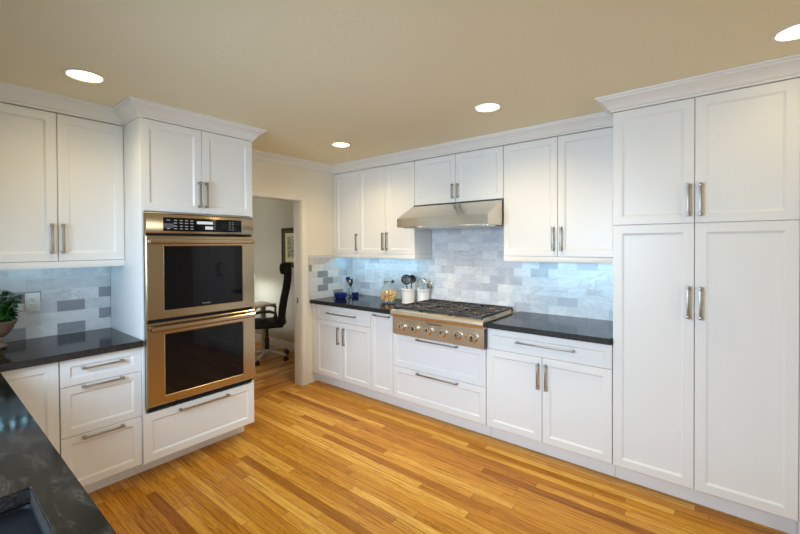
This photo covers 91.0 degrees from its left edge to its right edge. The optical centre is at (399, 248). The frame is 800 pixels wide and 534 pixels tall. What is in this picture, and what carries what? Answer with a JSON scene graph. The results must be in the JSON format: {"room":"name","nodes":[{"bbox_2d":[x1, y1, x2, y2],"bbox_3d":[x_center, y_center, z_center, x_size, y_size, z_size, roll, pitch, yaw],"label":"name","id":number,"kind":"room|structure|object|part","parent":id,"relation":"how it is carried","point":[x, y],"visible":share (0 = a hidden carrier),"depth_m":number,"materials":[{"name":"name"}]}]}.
{"room":"kitchen","nodes":[
{"label":"kitchen","id":0,"kind":"room"},
{"bbox_2d":[1,102,352,383],"bbox_3d":[-1.891,0.279,3.286,0.120,2.420,4.069,0,1,39],"label":"wall","id":1,"kind":"structure","parent":0,"point":[317,187],"depth_m":4.31,"materials":[{"name":"beige paint"}]},
{"bbox_2d":[0,260,110,341],"bbox_3d":[-2.618,0.344,2.279,0.008,0.522,1.567,0,1,39],"label":"tile backsplash","id":2,"kind":"structure","parent":1,"relation":"attached to","point":[72,300],"depth_m":2.67,"materials":[{"name":"tile"}]},
{"bbox_2d":[25,293,39,311],"bbox_3d":[-2.386,0.346,2.554,0.009,0.118,0.073,0,1,39],"label":"wall outlet","id":3,"kind":"object","parent":2,"relation":"attached to","point":[32,300],"visible":1,"depth_m":2.55,"materials":[{"name":"white plastic"}]},
{"bbox_2d":[29,297,35,301],"bbox_3d":[-2.384,0.326,2.553,0.003,0.029,0.034,0,1,39],"label":"receptacle","id":4,"kind":"object","parent":3,"relation":"attached to","point":[31,299],"depth_m":2.55,"materials":[{"name":"grey plastic"}]},
{"bbox_2d":[29,303,35,307],"bbox_3d":[-2.384,0.366,2.553,0.003,0.029,0.034,0,1,39],"label":"receptacle","id":5,"kind":"object","parent":3,"relation":"attached to","point":[31,305],"depth_m":2.55,"materials":[{"name":"grey plastic"}]},
{"bbox_2d":[0,102,124,270],"bbox_3d":[-2.207,-0.356,2.496,0.351,0.950,0.695,0,1,39],"label":"upper cabinet","id":6,"kind":"object","parent":1,"relation":"attached to","point":[62,176],"visible":1,"depth_m":2.41,"materials":[{"name":"white paint"}]},
{"bbox_3d":[-2.212,-0.374,2.277,0.020,0.904,0.345,0,1,39],"label":"door","id":7,"kind":"part","parent":6,"relation":"part of","materials":[{"name":"white paint"}]},
{"bbox_3d":[-2.100,-0.062,2.376,0.033,0.182,0.014,0,1,39],"label":"handle","id":8,"kind":"part","parent":6,"relation":"part of","materials":[{"name":"silver metal"}]},
{"bbox_3d":[-2.102,0.099,2.418,0.018,0.042,0.695,0,1,39],"label":"light rail","id":9,"kind":"part","parent":6,"relation":"part of","materials":[{"name":"white paint"}]},
{"bbox_3d":[-2.067,-0.063,2.417,0.033,0.182,0.014,0,1,39],"label":"handle","id":10,"kind":"part","parent":6,"relation":"part of","materials":[{"name":"silver metal"}]},
{"bbox_3d":[-1.994,-0.378,2.549,0.020,0.904,0.345,0,1,39],"label":"door","id":11,"kind":"part","parent":6,"relation":"part of","materials":[{"name":"white paint"}]},
{"bbox_2d":[252,191,307,385],"bbox_3d":[-1.365,0.462,3.930,0.138,2.036,0.991,0,1,39],"label":"trim","id":12,"kind":"structure","parent":1,"relation":"attached to","point":[299,202],"depth_m":4.24,"materials":[{"name":"white paint"}]},
{"bbox_2d":[309,255,352,300],"bbox_3d":[-0.789,0.320,4.556,0.008,0.504,0.656,0,1,39],"label":"tile backsplash","id":13,"kind":"structure","parent":1,"relation":"attached to","point":[328,274],"depth_m":4.51,"materials":[{"name":"tile"}]},
{"bbox_2d":[0,53,799,174],"bbox_3d":[-0.135,-0.882,1.988,4.260,0.088,3.231,0,1,39],"label":"trim","id":14,"kind":"structure","parent":1,"relation":"attached to","point":[130,108],"depth_m":2.53,"materials":[{"name":"white paint"}]},
{"bbox_2d":[0,0,799,164],"bbox_3d":[-0.767,-1.028,2.429,10.100,0.200,4.170,0,1,39],"label":"ceiling","id":15,"kind":"structure","parent":0,"point":[377,77],"depth_m":1.88,"materials":[{"name":"beige paint"}]},
{"bbox_2d":[61,68,106,83],"bbox_3d":[-1.677,-0.932,2.092,0.192,0.035,0.192,0,1,39],"label":"recessed light","id":16,"kind":"object","parent":15,"relation":"in","point":[81,75],"visible":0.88,"depth_m":2.10,"materials":[{"name":"white paint"}]},
{"bbox_2d":[330,142,351,147],"bbox_3d":[-0.533,-0.954,3.554,0.192,0.035,0.192,0,1,39],"label":"recessed light","id":17,"kind":"object","parent":15,"relation":"in","point":[335,144],"visible":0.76,"depth_m":3.56,"materials":[{"name":"white paint"}]},
{"bbox_2d":[473,102,501,112],"bbox_3d":[0.580,-0.950,2.607,0.192,0.035,0.192,0,1,39],"label":"recessed light","id":18,"kind":"object","parent":15,"relation":"in","point":[488,107],"visible":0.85,"depth_m":2.62,"materials":[{"name":"white paint"}]},
{"bbox_2d":[769,22,799,42],"bbox_3d":[1.712,-0.946,1.684,0.192,0.035,0.192,0,1,39],"label":"recessed light","id":19,"kind":"object","parent":15,"relation":"in","point":[790,33],"visible":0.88,"depth_m":1.72,"materials":[{"name":"white paint"}]},
{"bbox_2d":[252,127,609,342],"bbox_3d":[0.508,0.258,4.021,10.100,2.420,0.120,0,1,39],"label":"wall","id":20,"kind":"structure","parent":0,"point":[269,216],"depth_m":5.93,"materials":[{"name":"beige paint"}]},
{"bbox_2d":[255,333,294,351],"bbox_3d":[-2.057,1.399,6.037,3.580,0.125,0.016,0,1,39],"label":"baseboard","id":21,"kind":"structure","parent":20,"relation":"attached to","point":[279,343],"depth_m":5.81,"materials":[{"name":"white paint"}]},
{"bbox_2d":[281,228,293,267],"bbox_3d":[-1.461,-0.017,5.531,0.662,0.564,0.026,0,1,39],"label":"framed picture","id":22,"kind":"object","parent":20,"relation":"attached to","point":[287,234],"visible":0.31,"depth_m":5.65,"materials":[{"name":"black"}]},
{"bbox_2d":[287,236,293,257],"bbox_3d":[-1.461,-0.022,5.531,0.412,0.314,0.001,0,1,39],"label":"print","id":23,"kind":"object","parent":22,"relation":"attached to","point":[290,239],"depth_m":5.61},
{"bbox_2d":[333,171,358,257],"bbox_3d":[-0.532,-0.382,4.544,0.418,0.958,0.330,0,1,39],"label":"upper cabinet","id":24,"kind":"object","parent":20,"relation":"attached to","point":[345,185],"visible":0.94,"depth_m":4.44,"materials":[{"name":"white paint"}]},
{"bbox_3d":[-0.606,0.077,4.454,0.418,0.042,0.018,0,1,39],"label":"light rail","id":25,"kind":"part","parent":24,"relation":"part of","materials":[{"name":"white paint"}]},
{"bbox_2d":[359,161,431,258],"bbox_3d":[-0.072,-0.381,4.175,0.759,0.958,0.330,0,1,39],"label":"upper cabinet","id":26,"kind":"object","parent":20,"relation":"attached to","point":[386,193],"visible":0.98,"depth_m":4.04,"materials":[{"name":"white paint"}]},
{"bbox_3d":[-0.297,-0.401,4.198,0.377,0.912,0.020,0,1,39],"label":"door","id":27,"kind":"part","parent":26,"relation":"part of","materials":[{"name":"white paint"}]},
{"bbox_3d":[-0.146,0.079,4.085,0.759,0.042,0.018,0,1,39],"label":"light rail","id":28,"kind":"part","parent":26,"relation":"part of","materials":[{"name":"white paint"}]},
{"bbox_3d":[-0.001,-0.400,3.960,0.377,0.912,0.020,0,1,39],"label":"door","id":29,"kind":"part","parent":26,"relation":"part of","materials":[{"name":"white paint"}]},
{"bbox_3d":[0.235,0.078,3.968,0.020,0.042,0.276,0,1,39],"label":"light rail","id":30,"kind":"part","parent":26,"relation":"part of","materials":[{"name":"white paint"}]},
{"bbox_2d":[415,146,503,205],"bbox_3d":[0.580,-0.639,3.646,0.914,0.438,0.330,0,1,39],"label":"upper cabinet","id":31,"kind":"object","parent":20,"relation":"attached to","point":[477,175],"visible":0.94,"depth_m":3.51,"materials":[{"name":"white paint"}]},
{"bbox_3d":[0.326,-0.638,3.694,0.456,0.434,0.020,0,1,39],"label":"door","id":32,"kind":"part","parent":31,"relation":"part of","materials":[{"name":"white paint"}]},
{"bbox_2d":[397,199,503,229],"bbox_3d":[0.506,-0.302,3.556,0.909,0.225,0.575,0,1,39],"label":"range hood","id":33,"kind":"object","parent":31,"relation":"attached to","point":[482,213],"visible":0.98,"depth_m":3.33,"materials":[{"name":"silver metal"}]},
{"bbox_3d":[0.682,-0.637,3.407,0.454,0.434,0.020,0,1,39],"label":"door","id":34,"kind":"part","parent":31,"relation":"part of","materials":[{"name":"white paint"}]},
{"bbox_2d":[352,227,612,320],"bbox_3d":[0.574,0.171,3.885,2.956,0.802,0.008,0,1,39],"label":"tile backsplash","id":35,"kind":"structure","parent":20,"relation":"attached to","point":[469,265],"depth_m":3.67,"materials":[{"name":"tile"}]},
{"bbox_2d":[585,280,594,294],"bbox_3d":[1.511,0.304,3.123,0.073,0.118,0.009,0,1,39],"label":"wall outlet","id":36,"kind":"object","parent":35,"relation":"attached to","point":[589,284],"visible":1,"depth_m":3.12,"materials":[{"name":"white plastic"}]},
{"bbox_2d":[504,127,612,263],"bbox_3d":[1.277,-0.377,3.091,0.864,0.958,0.330,0,1,39],"label":"upper cabinet","id":37,"kind":"object","parent":20,"relation":"attached to","point":[558,191],"visible":0.85,"depth_m":2.97,"materials":[{"name":"white paint"}]},
{"bbox_3d":[1.032,-0.397,3.130,0.432,0.912,0.020,0,1,39],"label":"door","id":38,"kind":"part","parent":37,"relation":"part of","materials":[{"name":"white paint"}]},
{"bbox_3d":[1.163,-0.076,2.996,0.014,0.182,0.033,0,1,39],"label":"handle","id":39,"kind":"part","parent":37,"relation":"part of","materials":[{"name":"silver metal"}]},
{"bbox_3d":[1.203,0.083,3.001,0.864,0.042,0.018,0,1,39],"label":"light rail","id":40,"kind":"part","parent":37,"relation":"part of","materials":[{"name":"white paint"}]},
{"bbox_3d":[1.208,-0.076,2.960,0.014,0.182,0.033,0,1,39],"label":"handle","id":41,"kind":"part","parent":37,"relation":"part of","materials":[{"name":"silver metal"}]},
{"bbox_3d":[1.369,-0.396,2.859,0.427,0.912,0.020,0,1,39],"label":"door","id":42,"kind":"part","parent":37,"relation":"part of","materials":[{"name":"white paint"}]},
{"bbox_2d":[88,341,788,533],"bbox_3d":[-0.753,1.517,2.456,10.100,0.050,4.170,0,1,39],"label":"floor","id":43,"kind":"structure","parent":0,"point":[316,457],"depth_m":2.47,"materials":[{"name":"brown wood"}]},
{"bbox_2d":[1,362,59,453],"bbox_3d":[-2.268,1.064,2.224,0.603,0.877,0.422,0,1,39],"label":"base cabinet","id":44,"kind":"object","parent":43,"relation":"on","point":[37,387],"visible":0.19,"depth_m":2.15,"materials":[{"name":"white paint"}]},
{"bbox_2d":[59,347,141,492],"bbox_3d":[-1.996,1.059,2.536,0.636,0.877,0.402,0,1,39],"label":"base cabinet","id":45,"kind":"object","parent":43,"relation":"on","point":[100,396],"visible":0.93,"depth_m":2.35,"materials":[{"name":"white paint"}]},
{"bbox_3d":[-1.783,0.703,2.360,0.020,0.155,0.399,0,1,39],"label":"drawer","id":46,"kind":"part","parent":45,"relation":"part of","materials":[{"name":"white paint"}]},
{"bbox_3d":[-1.782,0.926,2.362,0.020,0.285,0.399,0,1,39],"label":"drawer","id":47,"kind":"part","parent":45,"relation":"part of","materials":[{"name":"white paint"}]},
{"bbox_3d":[-1.780,1.226,2.366,0.020,0.308,0.399,0,1,39],"label":"drawer","id":48,"kind":"part","parent":45,"relation":"part of","materials":[{"name":"white paint"}]},
{"bbox_3d":[-1.764,0.686,2.342,0.033,0.013,0.205,0,1,39],"label":"handle","id":49,"kind":"part","parent":45,"relation":"part of","materials":[{"name":"silver metal"}]},
{"bbox_3d":[-1.764,0.793,2.343,0.033,0.013,0.205,0,1,39],"label":"handle","id":50,"kind":"part","parent":45,"relation":"part of","materials":[{"name":"silver metal"}]},
{"bbox_3d":[-1.762,1.090,2.346,0.033,0.013,0.205,0,1,39],"label":"handle","id":51,"kind":"part","parent":45,"relation":"part of","materials":[{"name":"silver metal"}]},
{"bbox_2d":[111,117,253,473],"bbox_3d":[-1.626,0.325,2.982,0.651,2.332,0.771,0,1,39],"label":"tall cabinet","id":52,"kind":"object","parent":43,"relation":"on","point":[169,168],"visible":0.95,"depth_m":2.70,"materials":[{"name":"white paint"}]},
{"bbox_3d":[-1.532,-0.541,2.645,0.020,0.589,0.381,0,1,39],"label":"door","id":53,"kind":"part","parent":52,"relation":"part of","materials":[{"name":"white paint"}]},
{"bbox_3d":[-1.401,1.215,2.814,0.020,0.316,0.768,0,1,39],"label":"drawer","id":54,"kind":"part","parent":52,"relation":"part of","materials":[{"name":"white paint"}]},
{"bbox_2d":[143,211,255,411],"bbox_3d":[-1.581,0.400,2.947,0.670,1.284,0.749,0,1,39],"label":"double oven","id":55,"kind":"object","parent":52,"relation":"in","point":[199,297],"visible":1,"depth_m":2.73,"materials":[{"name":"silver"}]},
{"bbox_3d":[-1.381,0.183,2.783,0.038,0.544,0.749,0,1,39],"label":"door","id":56,"kind":"part","parent":55,"relation":"part of","materials":[{"name":"silver metal"}]},
{"bbox_3d":[-1.386,-0.168,2.784,0.026,0.126,0.740,0,1,39],"label":"control panel","id":57,"kind":"part","parent":55,"relation":"part of","materials":[{"name":"silver metal"}]},
{"bbox_3d":[-1.378,0.742,2.788,0.038,0.536,0.749,0,1,39],"label":"door","id":58,"kind":"part","parent":55,"relation":"part of","materials":[{"name":"silver metal"}]},
{"bbox_3d":[-1.351,-0.051,2.743,0.059,0.032,0.709,0,1,39],"label":"handle","id":59,"kind":"part","parent":55,"relation":"part of","materials":[{"name":"silver metal"}]},
{"bbox_3d":[-1.375,-0.166,2.776,0.002,0.090,0.543,0,1,39],"label":"display glass","id":60,"kind":"part","parent":55,"relation":"part of","materials":[{"name":"black glass"}]},
{"bbox_3d":[-1.348,0.508,2.749,0.059,0.032,0.709,0,1,39],"label":"handle","id":61,"kind":"part","parent":55,"relation":"part of","materials":[{"name":"silver metal"}]},
{"bbox_3d":[-1.405,-0.380,2.762,0.033,0.182,0.014,0,1,39],"label":"handle","id":62,"kind":"part","parent":52,"relation":"part of","materials":[{"name":"silver metal"}]},
{"bbox_3d":[-1.381,1.089,2.796,0.033,0.013,0.350,0,1,39],"label":"handle","id":63,"kind":"part","parent":52,"relation":"part of","materials":[{"name":"silver metal"}]},
{"bbox_3d":[-1.373,-0.381,2.801,0.033,0.182,0.014,0,1,39],"label":"handle","id":64,"kind":"part","parent":52,"relation":"part of","materials":[{"name":"silver metal"}]},
{"bbox_3d":[-1.290,-0.545,2.946,0.020,0.589,0.383,0,1,39],"label":"door","id":65,"kind":"part","parent":52,"relation":"part of","materials":[{"name":"white paint"}]},
{"bbox_2d":[253,300,275,356],"bbox_3d":[-2.550,1.101,5.467,1.625,0.738,0.825,0,1,39],"label":"desk","id":66,"kind":"object","parent":43,"relation":"on","point":[258,304],"visible":0.24,"depth_m":5.33,"materials":[{"name":"beige laminate"}]},
{"bbox_3d":[-1.858,1.114,5.351,0.050,0.708,0.050,0,1,39],"label":"leg","id":67,"kind":"part","parent":66,"relation":"part of","materials":[{"name":"grey metal"}]},
{"bbox_2d":[255,262,291,365],"bbox_3d":[-1.783,0.828,5.252,0.659,1.280,0.646,0,1,-17],"label":"office chair","id":68,"kind":"object","parent":43,"relation":"on","point":[279,321],"visible":0.83,"depth_m":5.14,"materials":[{"name":"black fabric"}]},
{"bbox_3d":[-1.783,1.373,5.091,0.052,0.058,0.273,0,1,3],"label":"leg","id":69,"kind":"part","parent":68,"relation":"part of","materials":[{"name":"grey metal"}]},
{"bbox_3d":[-1.699,0.901,4.989,0.354,0.244,0.065,-1,1,-24],"label":"armrest","id":70,"kind":"part","parent":68,"relation":"part of","materials":[{"name":"black plastic"}]},
{"bbox_3d":[-1.803,0.988,5.244,0.485,0.070,0.490,0,1,-17],"label":"seat","id":71,"kind":"part","parent":68,"relation":"part of","materials":[{"name":"black fabric"}]},
{"bbox_3d":[-1.620,1.371,5.197,0.273,0.058,0.052,0,1,21],"label":"leg","id":72,"kind":"part","parent":68,"relation":"part of","materials":[{"name":"grey metal"}]},
{"bbox_3d":[-1.556,0.591,5.315,0.185,0.810,0.470,0,1,-17],"label":"backrest","id":73,"kind":"part","parent":68,"relation":"part of","materials":[{"name":"black fabric"}]},
{"bbox_2d":[312,304,376,398],"bbox_3d":[-0.443,1.032,4.287,0.883,0.877,0.651,0,1,39],"label":"base cabinet","id":74,"kind":"object","parent":43,"relation":"on","point":[341,337],"visible":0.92,"depth_m":4.03,"materials":[{"name":"white paint"}]},
{"bbox_3d":[-0.753,1.058,4.173,0.404,0.595,0.020,0,1,39],"label":"door","id":75,"kind":"part","parent":74,"relation":"part of","materials":[{"name":"white paint"}]},
{"bbox_3d":[-0.614,0.677,4.022,0.420,0.013,0.033,0,1,39],"label":"handle","id":76,"kind":"part","parent":74,"relation":"part of","materials":[{"name":"silver metal"}]},
{"bbox_3d":[-0.596,0.680,4.042,0.812,0.155,0.020,0,1,39],"label":"drawer","id":77,"kind":"part","parent":74,"relation":"part of","materials":[{"name":"white paint"}]},
{"bbox_3d":[-0.435,1.059,3.918,0.404,0.595,0.020,0,1,39],"label":"door","id":78,"kind":"part","parent":74,"relation":"part of","materials":[{"name":"white paint"}]},
{"bbox_2d":[310,294,416,313],"bbox_3d":[-0.327,0.573,4.189,1.171,0.039,0.653,0,1,39],"label":"countertop","id":79,"kind":"structure","parent":74,"relation":"on","point":[369,303],"depth_m":4.06,"materials":[{"name":"stone"}]},
{"bbox_2d":[334,292,346,298],"bbox_3d":[-0.663,0.522,4.396,0.146,0.060,0.146,0,1,39],"label":"bowl","id":80,"kind":"object","parent":79,"relation":"on","point":[338,295],"visible":1,"depth_m":4.35,"materials":[{"name":"blue ceramic"}]},
{"bbox_2d":[348,279,352,295],"bbox_3d":[-0.568,0.448,4.535,0.064,0.205,0.064,0,1,39],"label":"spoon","id":81,"kind":"object","parent":79,"relation":"on","point":[349,280],"visible":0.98,"depth_m":4.52,"materials":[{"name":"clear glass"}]},
{"bbox_2d":[352,292,358,296],"bbox_3d":[-0.516,0.527,4.533,0.084,0.047,0.084,0,1,39],"label":"cup","id":82,"kind":"object","parent":79,"relation":"on","point":[354,294],"visible":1,"depth_m":4.50,"materials":[{"name":"blue glass"}]},
{"bbox_2d":[380,278,396,301],"bbox_3d":[-0.118,0.426,4.065,0.176,0.254,0.176,0,1,39],"label":"storage jar","id":83,"kind":"object","parent":79,"relation":"on","point":[385,295],"visible":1,"depth_m":4.02,"materials":[{"name":"clear glass"}]},
{"bbox_2d":[401,288,414,303],"bbox_3d":[0.084,0.477,4.013,0.147,0.150,0.147,0,1,39],"label":"utensil crock","id":84,"kind":"object","parent":79,"relation":"on","point":[408,295],"visible":0.88,"depth_m":3.96,"materials":[{"name":"white ceramic"}]},
{"bbox_2d":[401,274,410,288],"bbox_3d":[0.064,0.397,4.013,0.104,0.274,0.029,0,1,0],"label":"skimmer","id":85,"kind":"object","parent":84,"relation":"in","point":[406,279],"visible":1,"depth_m":4.00,"materials":[{"name":"black metal"}]},
{"bbox_2d":[409,275,415,288],"bbox_3d":[0.121,0.400,4.045,0.088,0.267,0.028,0,1,3],"label":"serving spoon","id":86,"kind":"object","parent":84,"relation":"in","point":[413,278],"visible":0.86,"depth_m":4.04,"materials":[{"name":"black plastic"}]},
{"bbox_2d":[416,288,429,301],"bbox_3d":[0.240,0.481,4.048,0.143,0.140,0.143,0,1,39],"label":"utensil crock","id":87,"kind":"object","parent":79,"relation":"on","point":[422,294],"visible":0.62,"depth_m":3.99,"materials":[{"name":"white ceramic"}]},
{"bbox_2d":[421,278,427,289],"bbox_3d":[0.250,0.414,4.026,0.076,0.235,0.080,0,1,39],"label":"ladle","id":88,"kind":"object","parent":87,"relation":"in","point":[424,280],"visible":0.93,"depth_m":4.00,"materials":[{"name":"silver metal"}]},
{"bbox_2d":[427,282,431,288],"bbox_3d":[0.297,0.435,4.039,0.075,0.196,0.013,0,1,39],"label":"slotted turner","id":89,"kind":"object","parent":87,"relation":"in","point":[429,284],"visible":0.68,"depth_m":4.03,"materials":[{"name":"silver metal"}]},
{"bbox_2d":[371,312,398,405],"bbox_3d":[0.010,1.034,3.924,0.277,0.877,0.651,0,1,39],"label":"base cabinet","id":90,"kind":"object","parent":43,"relation":"on","point":[382,332],"visible":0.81,"depth_m":3.70,"materials":[{"name":"white paint"}]},
{"bbox_2d":[393,333,490,435],"bbox_3d":[0.481,1.120,3.546,0.932,0.706,0.651,0,1,39],"label":"base cabinet","id":91,"kind":"object","parent":43,"relation":"on","point":[446,382],"visible":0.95,"depth_m":3.29,"materials":[{"name":"white paint"}]},
{"bbox_3d":[0.301,1.089,3.294,0.410,0.013,0.033,0,1,39],"label":"handle","id":92,"kind":"part","parent":91,"relation":"part of","materials":[{"name":"silver metal"}]},
{"bbox_3d":[0.299,0.791,3.291,0.410,0.013,0.033,0,1,39],"label":"handle","id":93,"kind":"part","parent":91,"relation":"part of","materials":[{"name":"silver metal"}]},
{"bbox_3d":[0.305,1.213,3.326,0.929,0.290,0.020,0,1,39],"label":"drawer","id":94,"kind":"part","parent":91,"relation":"part of","materials":[{"name":"white paint"}]},
{"bbox_3d":[0.303,0.918,3.323,0.929,0.295,0.020,0,1,39],"label":"drawer","id":95,"kind":"part","parent":91,"relation":"part of","materials":[{"name":"white paint"}]},
{"bbox_2d":[390,299,516,349],"bbox_3d":[0.473,0.639,3.505,0.929,0.244,0.715,0,1,39],"label":"gas rangetop","id":96,"kind":"object","parent":91,"relation":"on","point":[451,322],"visible":1,"depth_m":3.28,"materials":[{"name":"silver metal"}]},
{"bbox_3d":[0.010,0.687,3.447,0.068,0.068,0.038,0,1,39],"label":"knob","id":97,"kind":"part","parent":96,"relation":"part of","materials":[{"name":"silver metal"}]},
{"bbox_3d":[0.119,0.687,3.360,0.068,0.068,0.038,0,1,39],"label":"knob","id":98,"kind":"part","parent":96,"relation":"part of","materials":[{"name":"silver metal"}]},
{"bbox_3d":[0.228,0.688,3.272,0.068,0.068,0.038,0,1,39],"label":"knob","id":99,"kind":"part","parent":96,"relation":"part of","materials":[{"name":"silver metal"}]},
{"bbox_3d":[0.300,0.683,3.273,0.901,0.158,0.054,0,1,39],"label":"control panel","id":100,"kind":"part","parent":96,"relation":"part of","materials":[{"name":"silver metal"}]},
{"bbox_3d":[0.337,0.688,3.184,0.068,0.068,0.038,0,1,39],"label":"knob","id":101,"kind":"part","parent":96,"relation":"part of","materials":[{"name":"silver metal"}]},
{"bbox_3d":[0.446,0.688,3.097,0.068,0.068,0.038,0,1,39],"label":"knob","id":102,"kind":"part","parent":96,"relation":"part of","materials":[{"name":"silver metal"}]},
{"bbox_3d":[0.556,0.689,3.009,0.068,0.068,0.038,0,1,39],"label":"knob","id":103,"kind":"part","parent":96,"relation":"part of","materials":[{"name":"silver metal"}]},
{"bbox_2d":[486,328,614,476],"bbox_3d":[1.184,1.037,2.980,0.867,0.877,0.651,0,1,39],"label":"base cabinet","id":104,"kind":"object","parent":43,"relation":"on","point":[551,396],"visible":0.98,"depth_m":2.72,"materials":[{"name":"white paint"}]},
{"bbox_3d":[0.835,1.061,2.898,0.424,0.597,0.020,0,1,39],"label":"door","id":105,"kind":"part","parent":104,"relation":"part of","materials":[{"name":"white paint"}]},
{"bbox_3d":[0.963,0.894,2.759,0.014,0.180,0.033,0,1,39],"label":"handle","id":106,"kind":"part","parent":104,"relation":"part of","materials":[{"name":"silver metal"}]},
{"bbox_3d":[0.994,0.679,2.731,0.400,0.013,0.033,0,1,39],"label":"handle","id":107,"kind":"part","parent":104,"relation":"part of","materials":[{"name":"silver metal"}]},
{"bbox_3d":[1.007,0.894,2.724,0.014,0.180,0.033,0,1,39],"label":"handle","id":108,"kind":"part","parent":104,"relation":"part of","materials":[{"name":"silver metal"}]},
{"bbox_2d":[486,311,612,344],"bbox_3d":[1.190,0.577,2.971,0.849,0.039,0.653,0,1,39],"label":"countertop","id":109,"kind":"structure","parent":104,"relation":"on","point":[558,326],"depth_m":2.86,"materials":[{"name":"stone"}]},
{"bbox_3d":[1.005,0.684,2.756,0.864,0.153,0.020,0,1,39],"label":"drawer","id":110,"kind":"part","parent":104,"relation":"part of","materials":[{"name":"white paint"}]},
{"bbox_3d":[1.173,1.062,2.626,0.437,0.597,0.020,0,1,39],"label":"door","id":111,"kind":"part","parent":104,"relation":"part of","materials":[{"name":"white paint"}]},
{"bbox_2d":[613,78,799,533],"bbox_3d":[2.020,0.312,2.298,1.284,2.332,0.651,0,1,39],"label":"pantry cabinet","id":112,"kind":"object","parent":43,"relation":"on","point":[706,189],"visible":1,"depth_m":2.17,"materials":[{"name":"white paint"}]},
{"bbox_3d":[1.504,0.609,2.354,0.409,1.506,0.020,0,1,39],"label":"door","id":113,"kind":"part","parent":112,"relation":"part of","materials":[{"name":"white paint"}]},
{"bbox_3d":[1.498,-0.497,2.342,0.409,0.701,0.020,0,1,39],"label":"door","id":114,"kind":"part","parent":112,"relation":"part of","materials":[{"name":"white paint"}]},
{"bbox_3d":[1.625,0.303,2.219,0.014,0.182,0.033,0,1,39],"label":"handle","id":115,"kind":"part","parent":112,"relation":"part of","materials":[{"name":"silver metal"}]},
{"bbox_3d":[1.622,-0.276,2.212,0.014,0.182,0.033,0,1,39],"label":"handle","id":116,"kind":"part","parent":112,"relation":"part of","materials":[{"name":"silver metal"}]},
{"bbox_3d":[1.669,0.303,2.183,0.014,0.182,0.033,0,1,39],"label":"handle","id":117,"kind":"part","parent":112,"relation":"part of","materials":[{"name":"silver metal"}]},
{"bbox_3d":[1.666,-0.276,2.177,0.014,0.182,0.033,0,1,39],"label":"handle","id":118,"kind":"part","parent":112,"relation":"part of","materials":[{"name":"silver metal"}]},
{"bbox_3d":[1.828,0.610,2.093,0.416,1.506,0.020,0,1,39],"label":"door","id":119,"kind":"part","parent":112,"relation":"part of","materials":[{"name":"white paint"}]},
{"bbox_3d":[1.822,-0.497,2.082,0.416,0.701,0.020,0,1,39],"label":"door","id":120,"kind":"part","parent":112,"relation":"part of","materials":[{"name":"white paint"}]},
{"bbox_3d":[2.355,0.313,2.051,0.452,2.332,0.615,0,1,39],"label":"panel","id":121,"kind":"part","parent":112,"relation":"part of","materials":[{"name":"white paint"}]},
{"bbox_3d":[-1.289,1.072,0.861,2.540,0.878,0.823,0,1,39],"label":"cabinet","id":122,"kind":"object","parent":43,"relation":"on","visible":0},
{"bbox_2d":[0,327,143,533],"bbox_3d":[-1.343,0.609,1.272,3.241,0.039,1.546,0,1,39],"label":"countertop","id":123,"kind":"structure","parent":122,"relation":"on","point":[32,471],"depth_m":1.12,"materials":[{"name":"stone"}]},
{"bbox_2d":[0,290,25,348],"bbox_3d":[-2.393,0.399,2.300,0.243,0.370,0.262,0,1,10],"label":"potted plant","id":124,"kind":"object","parent":123,"relation":"on","point":[8,320],"visible":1,"depth_m":2.33,"materials":[{"name":"green plant"}]},
{"bbox_2d":[0,503,44,533],"bbox_3d":[-0.751,0.740,0.555,0.812,0.213,0.480,0,1,39],"label":"sink","id":125,"kind":"object","parent":123,"relation":"in","point":[23,519],"visible":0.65,"depth_m":0.92,"materials":[{"name":"black metal"}]}
]}

